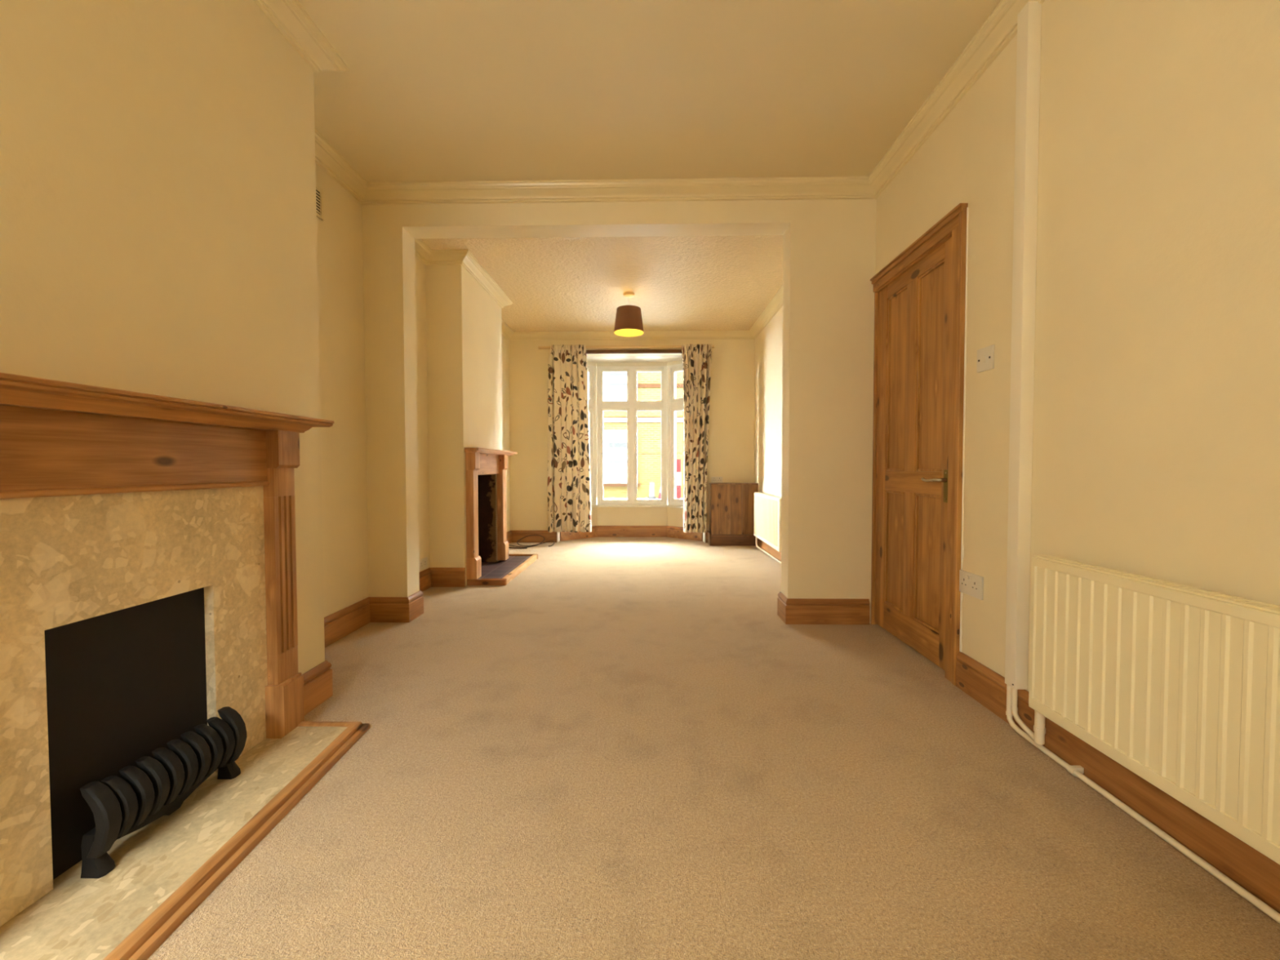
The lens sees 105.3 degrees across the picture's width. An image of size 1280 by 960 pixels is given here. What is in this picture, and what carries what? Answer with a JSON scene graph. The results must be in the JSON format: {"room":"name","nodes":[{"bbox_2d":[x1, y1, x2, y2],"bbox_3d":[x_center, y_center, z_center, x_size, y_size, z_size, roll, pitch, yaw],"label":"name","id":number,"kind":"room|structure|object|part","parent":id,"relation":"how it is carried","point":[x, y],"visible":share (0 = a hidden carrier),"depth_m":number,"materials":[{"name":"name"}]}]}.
{"room":"living room","nodes":[
{"label":"living room","id":0,"kind":"room"},
{"bbox_2d":[0,0,324,675],"bbox_3d":[-1.518,-0.387,1.241,0.410,2.650,1.485,0,2,1],"label":"wall","id":1,"kind":"structure","parent":0,"point":[158,212],"depth_m":1.35,"materials":[{"name":"beige paint"}]},
{"bbox_2d":[0,372,333,926],"bbox_3d":[-1.225,0.357,1.253,0.173,1.121,1.130,0,2,1],"label":"mantelpiece","id":2,"kind":"object","parent":1,"relation":"attached to","point":[112,500],"visible":0.99,"depth_m":1.20,"materials":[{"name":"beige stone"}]},
{"bbox_2d":[44,587,207,879],"bbox_3d":[-1.308,0.572,1.259,0.006,0.629,0.526,0,2,1],"label":"fireplace opening","id":3,"kind":"object","parent":2,"relation":"attached to","point":[122,685],"visible":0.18,"depth_m":1.21,"materials":[{"name":"black metal"}]},
{"bbox_3d":[-1.291,0.457,1.242,0.028,0.862,0.830,0,2,1],"label":"stone panel","id":4,"kind":"part","parent":2,"relation":"part of","materials":[{"name":"beige stone"}]},
{"bbox_2d":[0,372,333,432],"bbox_3d":[-1.226,-0.179,1.239,0.173,0.047,1.130,0,2,1],"label":"mantel shelf","id":5,"kind":"object","parent":2,"relation":"attached to","point":[20,394],"depth_m":1.15,"materials":[{"name":"brown wood"}]},
{"bbox_3d":[-1.268,0.353,1.702,0.071,1.044,0.096,0,2,1],"label":"leg","id":6,"kind":"part","parent":2,"relation":"part of","materials":[{"name":"brown wood"}]},
{"bbox_2d":[253,0,1044,204],"bbox_3d":[-0.178,-1.643,0.784,3.070,0.086,4.250,0,2,1],"label":"trim","id":7,"kind":"structure","parent":1,"relation":"attached to","point":[290,17],"depth_m":2.81,"materials":[{"name":"paint"}]},
{"bbox_2d":[315,162,511,617],"bbox_3d":[-1.752,-0.418,2.397,0.139,2.650,7.750,0,2,1],"label":"wall","id":8,"kind":"structure","parent":0,"point":[340,252],"depth_m":2.79,"materials":[{"name":"beige paint"}]},
{"bbox_2d":[315,184,324,220],"bbox_3d":[-1.675,-1.445,2.456,0.012,0.156,0.235,0,2,1],"label":"air vent","id":9,"kind":"object","parent":8,"relation":"in","point":[319,192],"visible":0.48,"depth_m":2.55,"materials":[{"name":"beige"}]},
{"bbox_2d":[302,567,465,715],"bbox_3d":[-1.479,0.800,2.827,0.427,0.152,2.108,0,2,1],"label":"baseboard","id":10,"kind":"structure","parent":8,"relation":"attached to","point":[317,681],"depth_m":2.96,"materials":[{"name":"brown wood"}]},
{"bbox_2d":[418,556,427,570],"bbox_3d":[-1.669,0.646,3.750,0.012,0.082,0.146,0,2,1],"label":"wall socket","id":11,"kind":"object","parent":8,"relation":"attached to","point":[423,563],"visible":0.94,"depth_m":3.75,"materials":[{"name":"beige plastic"}]},
{"bbox_2d":[426,264,502,586],"bbox_3d":[-1.574,-0.471,4.369,0.380,2.650,1.040,0,2,1],"label":"wall","id":12,"kind":"structure","parent":0,"point":[464,322],"depth_m":3.87,"materials":[{"name":"beige paint"}]},
{"bbox_2d":[495,475,497,560],"bbox_3d":[-1.379,0.362,4.683,0.012,0.826,0.007,0,2,1],"label":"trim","id":13,"kind":"structure","parent":12,"relation":"attached to","point":[495,475],"depth_m":4.68,"materials":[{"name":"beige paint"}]},
{"bbox_2d":[506,530,556,544],"bbox_3d":[-1.350,0.728,5.503,0.585,0.152,1.290,0,2,1],"label":"baseboard","id":14,"kind":"structure","parent":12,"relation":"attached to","point":[513,536],"depth_m":6.13,"materials":[{"name":"brown wood"}]},
{"bbox_2d":[414,239,782,340],"bbox_3d":[-0.134,-1.746,4.561,3.055,0.086,2.994,0,2,1],"label":"trim","id":15,"kind":"structure","parent":12,"relation":"attached to","point":[428,256],"depth_m":5.56,"materials":[{"name":"paint"}]},
{"bbox_2d":[422,235,783,331],"bbox_3d":[-0.067,-1.834,4.557,3.700,0.100,3.034,0,2,1],"label":"ceiling","id":16,"kind":"structure","parent":0,"point":[677,282],"depth_m":4.29,"materials":[{"name":"beige paint"}]},
{"bbox_2d":[613,291,644,337],"bbox_3d":[-0.107,-1.600,4.681,0.287,0.374,0.287,0,2,1],"label":"pendant lamp","id":17,"kind":"object","parent":16,"relation":"hanging from","point":[628,320],"visible":1,"depth_m":4.59,"materials":[{"name":"brown fabric"}]},
{"bbox_3d":[-0.107,-1.526,4.683,0.287,0.226,0.287,0,2,1],"label":"lamp shade","id":18,"kind":"part","parent":17,"relation":"part of","materials":[{"name":"brown fabric"}]},
{"bbox_2d":[362,199,876,623],"bbox_3d":[-0.135,-0.436,3.020,3.310,2.650,0.156,0,2,1],"label":"wall","id":19,"kind":"structure","parent":0,"point":[829,245],"depth_m":2.93,"materials":[{"name":"beige paint"}]},
{"bbox_2d":[509,338,755,530],"bbox_3d":[-0.103,-0.521,6.154,3.295,2.650,0.125,0,2,1],"label":"wall","id":20,"kind":"structure","parent":0,"point":[731,448],"depth_m":6.08,"materials":[{"name":"beige paint"}]},
{"bbox_2d":[587,364,596,505],"bbox_3d":[-0.840,-0.595,6.453,0.591,1.875,0.070,-1,2,-39],"label":"window","id":21,"kind":"structure","parent":20,"relation":"in","point":[592,371],"depth_m":6.58,"materials":[{"name":"white plastic"}]},
{"bbox_3d":[-0.841,-1.263,6.436,0.495,0.459,0.040,-1,2,-39],"label":"sash","id":22,"kind":"part","parent":21,"relation":"part of","materials":[{"name":"white plastic"}]},
{"bbox_3d":[-0.840,-0.332,6.461,0.495,1.272,0.040,-1,2,-39],"label":"sash","id":23,"kind":"part","parent":21,"relation":"part of","materials":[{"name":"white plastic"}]},
{"bbox_2d":[537,345,714,349],"bbox_3d":[-0.173,-1.639,6.032,2.168,0.028,0.059,0,2,1],"label":"rail","id":24,"kind":"object","parent":20,"relation":"attached to","point":[628,346],"visible":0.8,"depth_m":6.01,"materials":[{"name":"brown wood"}]},
{"bbox_2d":[547,344,591,532],"bbox_3d":[-0.872,-0.509,6.002,0.540,2.296,0.156,0,2,0],"label":"curtain","id":25,"kind":"object","parent":24,"relation":"hanging from","point":[569,477],"visible":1,"depth_m":5.97,"materials":[{"name":"beige fabric"}]},
{"bbox_2d":[681,343,712,533],"bbox_3d":[0.695,-0.510,5.961,0.383,2.296,0.157,0,2,1],"label":"curtain","id":26,"kind":"object","parent":24,"relation":"hanging from","point":[696,358],"visible":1,"depth_m":5.93,"materials":[{"name":"beige fabric"}]},
{"bbox_2d":[556,532,705,542],"bbox_3d":[-0.114,-0.386,6.154,1.864,2.340,0.142,0,2,1],"label":"trim","id":27,"kind":"structure","parent":20,"relation":"attached to","point":[557,533],"depth_m":6.13,"materials":[{"name":"white paint"}]},
{"bbox_2d":[586,349,681,354],"bbox_3d":[-0.115,-1.569,6.048,1.943,0.086,0.030,0,2,1],"label":"batten","id":28,"kind":"object","parent":20,"relation":"attached to","point":[611,351],"visible":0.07,"depth_m":6.03,"materials":[{"name":"wood"}]},
{"bbox_2d":[587,360,682,367],"bbox_3d":[-0.110,-1.558,6.426,1.984,0.055,0.475,0,2,1],"label":"trim","id":29,"kind":"structure","parent":20,"relation":"attached to","point":[679,362],"depth_m":6.56,"materials":[{"name":"white paint"}]},
{"bbox_2d":[667,363,684,506],"bbox_3d":[0.620,-0.596,6.426,0.594,1.875,0.070,1,2,41],"label":"window","id":30,"kind":"structure","parent":20,"relation":"in","point":[674,404],"depth_m":6.56,"materials":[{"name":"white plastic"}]},
{"bbox_3d":[0.620,-1.264,6.409,0.498,0.459,0.040,1,2,41],"label":"sash","id":31,"kind":"part","parent":30,"relation":"part of","materials":[{"name":"white plastic"}]},
{"bbox_3d":[0.621,-0.333,6.434,0.498,1.272,0.040,1,2,41],"label":"sash","id":32,"kind":"part","parent":30,"relation":"part of","materials":[{"name":"glass"}]},
{"bbox_2d":[705,530,707,542],"bbox_3d":[0.839,0.709,6.098,0.041,0.152,0.018,0,2,1],"label":"baseboard","id":33,"kind":"structure","parent":20,"relation":"attached to","point":[706,533],"depth_m":6.09,"materials":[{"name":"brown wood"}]},
{"bbox_2d":[711,476,722,482],"bbox_3d":[0.958,-0.004,6.080,0.140,0.074,0.010,0,2,1],"label":"wall socket","id":34,"kind":"object","parent":20,"relation":"attached to","point":[713,479],"visible":1,"depth_m":6.08,"materials":[{"name":"beige plastic"}]},
{"bbox_2d":[586,355,682,362],"bbox_3d":[-0.109,-1.637,6.461,2.356,0.120,0.600,0,2,1],"label":"ceiling","id":35,"kind":"structure","parent":0,"point":[589,358],"depth_m":6.34,"materials":[{"name":"white paint"}]},
{"bbox_2d":[591,506,683,527],"bbox_3d":[-0.107,0.582,6.514,2.060,0.425,0.535,0,2,1],"label":"wall","id":36,"kind":"structure","parent":0,"point":[600,516],"depth_m":6.62,"materials":[{"name":"beige paint"}]},
{"bbox_2d":[560,525,702,541],"bbox_3d":[-0.108,0.701,6.430,1.830,0.152,0.389,0,2,1],"label":"baseboard","id":37,"kind":"structure","parent":36,"relation":"attached to","point":[671,531],"depth_m":6.60,"materials":[{"name":"brown wood"}]},
{"bbox_2d":[596,365,667,504],"bbox_3d":[-0.107,-0.601,6.636,0.959,1.875,0.070,0,2,1],"label":"window","id":38,"kind":"structure","parent":36,"relation":"in","point":[631,405],"depth_m":6.61,"materials":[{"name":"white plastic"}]},
{"bbox_3d":[-0.339,-1.268,6.624,0.401,0.459,0.040,0,2,1],"label":"sash","id":39,"kind":"part","parent":38,"relation":"part of","materials":[{"name":"white plastic"}]},
{"bbox_3d":[-0.337,-0.337,6.649,0.401,1.272,0.040,0,2,1],"label":"sash","id":40,"kind":"part","parent":38,"relation":"part of","materials":[{"name":"glass"}]},
{"bbox_3d":[0.123,-1.269,6.615,0.401,0.459,0.040,0,2,1],"label":"sash","id":41,"kind":"part","parent":38,"relation":"part of","materials":[{"name":"white plastic"}]},
{"bbox_3d":[0.124,-0.338,6.640,0.401,1.272,0.040,0,2,1],"label":"sash","id":42,"kind":"part","parent":38,"relation":"part of","materials":[{"name":"clear glass"}]},
{"bbox_2d":[591,504,683,508],"bbox_3d":[-0.108,0.357,6.425,1.973,0.026,0.501,0,2,1],"label":"trim","id":43,"kind":"structure","parent":36,"relation":"on","point":[595,505],"depth_m":6.56,"materials":[{"name":"white paint"}]},
{"bbox_2d":[297,0,1000,182],"bbox_3d":[-0.139,-1.729,0.691,3.700,0.100,4.470,0,2,1],"label":"ceiling","id":44,"kind":"structure","parent":0,"point":[430,91],"depth_m":2.10,"materials":[{"name":"paint"}]},
{"bbox_2d":[146,537,1279,959],"bbox_3d":[-0.101,0.940,2.604,4.100,0.120,8.350,0,2,1],"label":"floor","id":45,"kind":"structure","parent":0,"point":[617,748],"depth_m":1.33,"materials":[{"name":"beige carpet"}]},
{"bbox_2d":[0,720,369,959],"bbox_3d":[-1.123,0.898,1.263,0.376,0.038,1.035,0,2,1],"label":"hearth","id":46,"kind":"object","parent":45,"relation":"on","point":[165,868],"visible":0.97,"depth_m":1.14,"materials":[{"name":"stone"}]},
{"bbox_2d":[80,706,246,878],"bbox_3d":[-1.218,0.786,1.280,0.068,0.201,0.383,0,2,1],"label":"grate","id":47,"kind":"object","parent":46,"relation":"on","point":[159,787],"visible":1,"depth_m":1.22,"materials":[{"name":"metal"}]},
{"bbox_3d":[-1.239,0.847,1.282,0.026,0.055,0.360,0,2,1],"label":"rail","id":48,"kind":"part","parent":47,"relation":"part of","materials":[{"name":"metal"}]},
{"bbox_2d":[466,554,537,585],"bbox_3d":[-1.353,0.806,4.484,0.574,0.050,1.146,0,2,1],"label":"hearth","id":49,"kind":"object","parent":45,"relation":"on","point":[501,572],"visible":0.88,"depth_m":4.33,"materials":[{"name":"tile"}]},
{"bbox_2d":[464,447,517,579],"bbox_3d":[-1.324,0.254,4.449,0.114,1.053,1.140,0,2,1],"label":"mantelpiece","id":50,"kind":"object","parent":49,"relation":"on","point":[478,460],"visible":1,"depth_m":4.00,"materials":[{"name":"brown wood"}]},
{"bbox_3d":[-1.359,0.285,3.955,0.062,1.019,0.104,0,2,1],"label":"leg","id":51,"kind":"part","parent":50,"relation":"part of","materials":[{"name":"brown wood"}]},
{"bbox_2d":[464,447,517,455],"bbox_3d":[-1.325,-0.253,4.435,0.114,0.038,1.140,0,2,1],"label":"mantel shelf","id":52,"kind":"object","parent":50,"relation":"attached to","point":[468,451],"depth_m":4.12,"materials":[{"name":"brown wood"}]},
{"bbox_3d":[-1.345,0.263,4.742,0.062,1.019,0.105,0,2,1],"label":"leg","id":53,"kind":"part","parent":50,"relation":"part of","materials":[{"name":"brown wood"}]},
{"bbox_2d":[508,534,554,547],"bbox_3d":[-1.310,0.741,5.905,0.509,0.106,0.354,1,2,27],"label":"power cable","id":54,"kind":"object","parent":45,"relation":"on","point":[531,535],"visible":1,"depth_m":5.89,"materials":[{"name":"brown plastic"}]},
{"bbox_2d":[707,482,758,546],"bbox_3d":[1.131,0.412,5.970,0.579,0.750,0.245,0,2,1],"label":"base cabinet","id":55,"kind":"object","parent":45,"relation":"on","point":[731,504],"visible":0.86,"depth_m":5.86,"materials":[{"name":"brown wood"}]},
{"bbox_2d":[754,0,1279,691],"bbox_3d":[1.430,-0.420,2.338,0.154,2.650,7.750,0,2,1],"label":"wall","id":56,"kind":"structure","parent":0,"point":[1156,423],"depth_m":1.37,"materials":[{"name":"beige paint"}]},
{"bbox_2d":[753,492,781,564],"bbox_3d":[1.330,0.493,4.469,0.069,0.644,2.356,0,2,1],"label":"radiator","id":57,"kind":"object","parent":56,"relation":"attached to","point":[767,508],"visible":0.87,"depth_m":4.98,"materials":[{"name":"beige metal"}]},
{"bbox_2d":[755,492,781,498],"bbox_3d":[1.339,0.159,5.085,0.048,0.008,1.105,0,2,1],"label":"grille","id":58,"kind":"object","parent":57,"relation":"attached to","point":[757,494],"depth_m":5.09,"materials":[{"name":"beige metal"}]},
{"bbox_3d":[1.330,0.416,4.545,0.042,0.490,0.013,0,2,1],"label":"panel","id":59,"kind":"part","parent":57,"relation":"part of","materials":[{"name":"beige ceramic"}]},
{"bbox_2d":[757,537,870,624],"bbox_3d":[1.156,0.754,4.410,0.502,0.152,2.953,0,2,1],"label":"baseboard","id":60,"kind":"structure","parent":56,"relation":"attached to","point":[790,611],"depth_m":2.94,"materials":[{"name":"brown wood"}]},
{"bbox_2d":[870,203,968,685],"bbox_3d":[1.393,-0.149,2.496,0.094,2.060,0.849,0,2,1],"label":"door","id":61,"kind":"structure","parent":56,"relation":"in","point":[921,295],"depth_m":2.44,"materials":[{"name":"brown wood"}]},
{"bbox_3d":[1.369,0.000,2.272,0.054,0.024,0.131,0,2,1],"label":"handle","id":62,"kind":"part","parent":61,"relation":"part of","materials":[{"name":"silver metal"}]},
{"bbox_3d":[1.394,0.028,2.218,0.005,0.150,0.040,0,2,1],"label":"handle plate","id":63,"kind":"part","parent":61,"relation":"part of","materials":[{"name":"gold metal"}]},
{"bbox_2d":[959,569,983,599],"bbox_3d":[1.376,0.434,2.035,0.012,0.094,0.150,0,2,1],"label":"wall socket","id":64,"kind":"object","parent":56,"relation":"attached to","point":[971,584],"visible":1,"depth_m":2.02,"materials":[{"name":"beige plastic"}]},
{"bbox_2d":[976,344,994,373],"bbox_3d":[1.373,-0.481,1.942,0.012,0.092,0.090,0,2,1],"label":"light switch","id":65,"kind":"object","parent":56,"relation":"attached to","point":[985,356],"visible":1,"depth_m":1.93,"materials":[{"name":"beige plastic"}]},
{"bbox_2d":[1004,0,1041,689],"bbox_3d":[1.351,-0.448,1.725,0.048,2.382,0.051,0,2,1],"label":"pipe trunking","id":66,"kind":"object","parent":56,"relation":"attached to","point":[1029,18],"visible":1,"depth_m":1.71,"materials":[{"name":"beige plastic"}]},
{"bbox_2d":[1010,687,1034,740],"bbox_3d":[1.324,0.799,1.683,0.020,0.122,0.154,0,2,14],"label":"pipe","id":67,"kind":"object","parent":66,"relation":"attached to","point":[1014,708],"visible":0.95,"depth_m":1.74,"materials":[{"name":"white metal"}]},
{"bbox_2d":[955,651,1279,913],"bbox_3d":[1.343,0.862,0.405,0.018,0.152,3.412,0,2,1],"label":"baseboard","id":68,"kind":"structure","parent":56,"relation":"attached to","point":[1257,873],"depth_m":1.31,"materials":[{"name":"brown wood"}]},
{"bbox_2d":[1005,684,1279,923],"bbox_3d":[1.327,0.837,0.991,0.038,0.160,1.585,0,2,1],"label":"pipe","id":69,"kind":"object","parent":56,"relation":"attached to","point":[1076,771],"visible":0.97,"depth_m":1.27,"materials":[{"name":"white metal"}]},
{"bbox_2d":[1028,555,1279,864],"bbox_3d":[1.293,0.566,1.045,0.061,0.614,1.108,0,2,1],"label":"radiator","id":70,"kind":"object","parent":56,"relation":"attached to","point":[1178,685],"visible":1,"depth_m":1.17,"materials":[{"name":"beige metal"}]},
{"bbox_2d":[1034,555,1279,613],"bbox_3d":[1.297,0.264,1.035,0.052,0.008,1.103,0,2,1],"label":"grille","id":71,"kind":"object","parent":70,"relation":"attached to","point":[1232,603],"depth_m":1.19,"materials":[{"name":"beige metal"}]},
{"label":"outside","id":72,"kind":"structure","parent":0,"visible":0},
{"bbox_2d":[603,497,683,499],"bbox_3d":[0.225,0.874,12.076,40.000,0.200,10.300,0,2,1],"label":"street","id":73,"kind":"structure","parent":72,"point":[603,498],"depth_m":16.62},
{"bbox_2d":[595,367,684,497],"bbox_3d":[1.341,-3.676,18.461,26.000,8.550,3.250,0,2,1],"label":"window glass","id":74,"kind":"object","parent":73,"relation":"on","point":[615,384],"visible":0.13,"depth_m":17.13,"materials":[{"name":"glass"}]},
{"bbox_3d":[-0.706,-3.335,17.040,0.800,0.050,0.015,0,2,1],"label":"pane","id":75,"kind":"part","parent":74,"relation":"part of","materials":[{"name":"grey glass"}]},
{"bbox_3d":[-0.707,-3.725,17.029,0.800,0.170,0.015,0,2,1],"label":"pane","id":76,"kind":"part","parent":74,"relation":"part of","materials":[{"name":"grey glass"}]},
{"bbox_3d":[-0.703,-1.226,17.097,0.800,0.170,0.015,0,2,1],"label":"pane","id":77,"kind":"part","parent":74,"relation":"part of","materials":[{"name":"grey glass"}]},
{"bbox_3d":[-0.701,0.177,17.167,1.400,0.100,0.160,0,2,1],"label":"sill","id":78,"kind":"part","parent":74,"relation":"part of","materials":[{"name":"orange brick"}]},
{"bbox_2d":[647,482,656,499],"bbox_3d":[0.411,0.363,16.711,0.300,0.570,0.300,0,2,1],"label":"bollard","id":79,"kind":"object","parent":73,"relation":"on","point":[651,496],"visible":0.99,"depth_m":16.64,"materials":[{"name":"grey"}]},
{"bbox_3d":[0.411,0.324,16.710,0.170,0.490,0.170,0,2,1],"label":"post","id":80,"kind":"part","parent":79,"relation":"part of","materials":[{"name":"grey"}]},
{"bbox_2d":[656,486,661,499],"bbox_3d":[0.797,0.344,16.503,0.456,0.620,0.456,0,2,1],"label":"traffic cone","id":81,"kind":"object","parent":73,"relation":"on","point":[660,493],"visible":0.27,"depth_m":16.41,"materials":[{"name":"white rubber"}]},
{"bbox_2d":[675,458,680,498],"bbox_3d":[0.713,0.236,8.998,0.320,1.240,0.320,0,2,1],"label":"barrier post","id":82,"kind":"object","parent":73,"relation":"on","point":[677,460],"visible":0.49,"depth_m":8.95,"materials":[{"name":"red plastic"}]}
]}

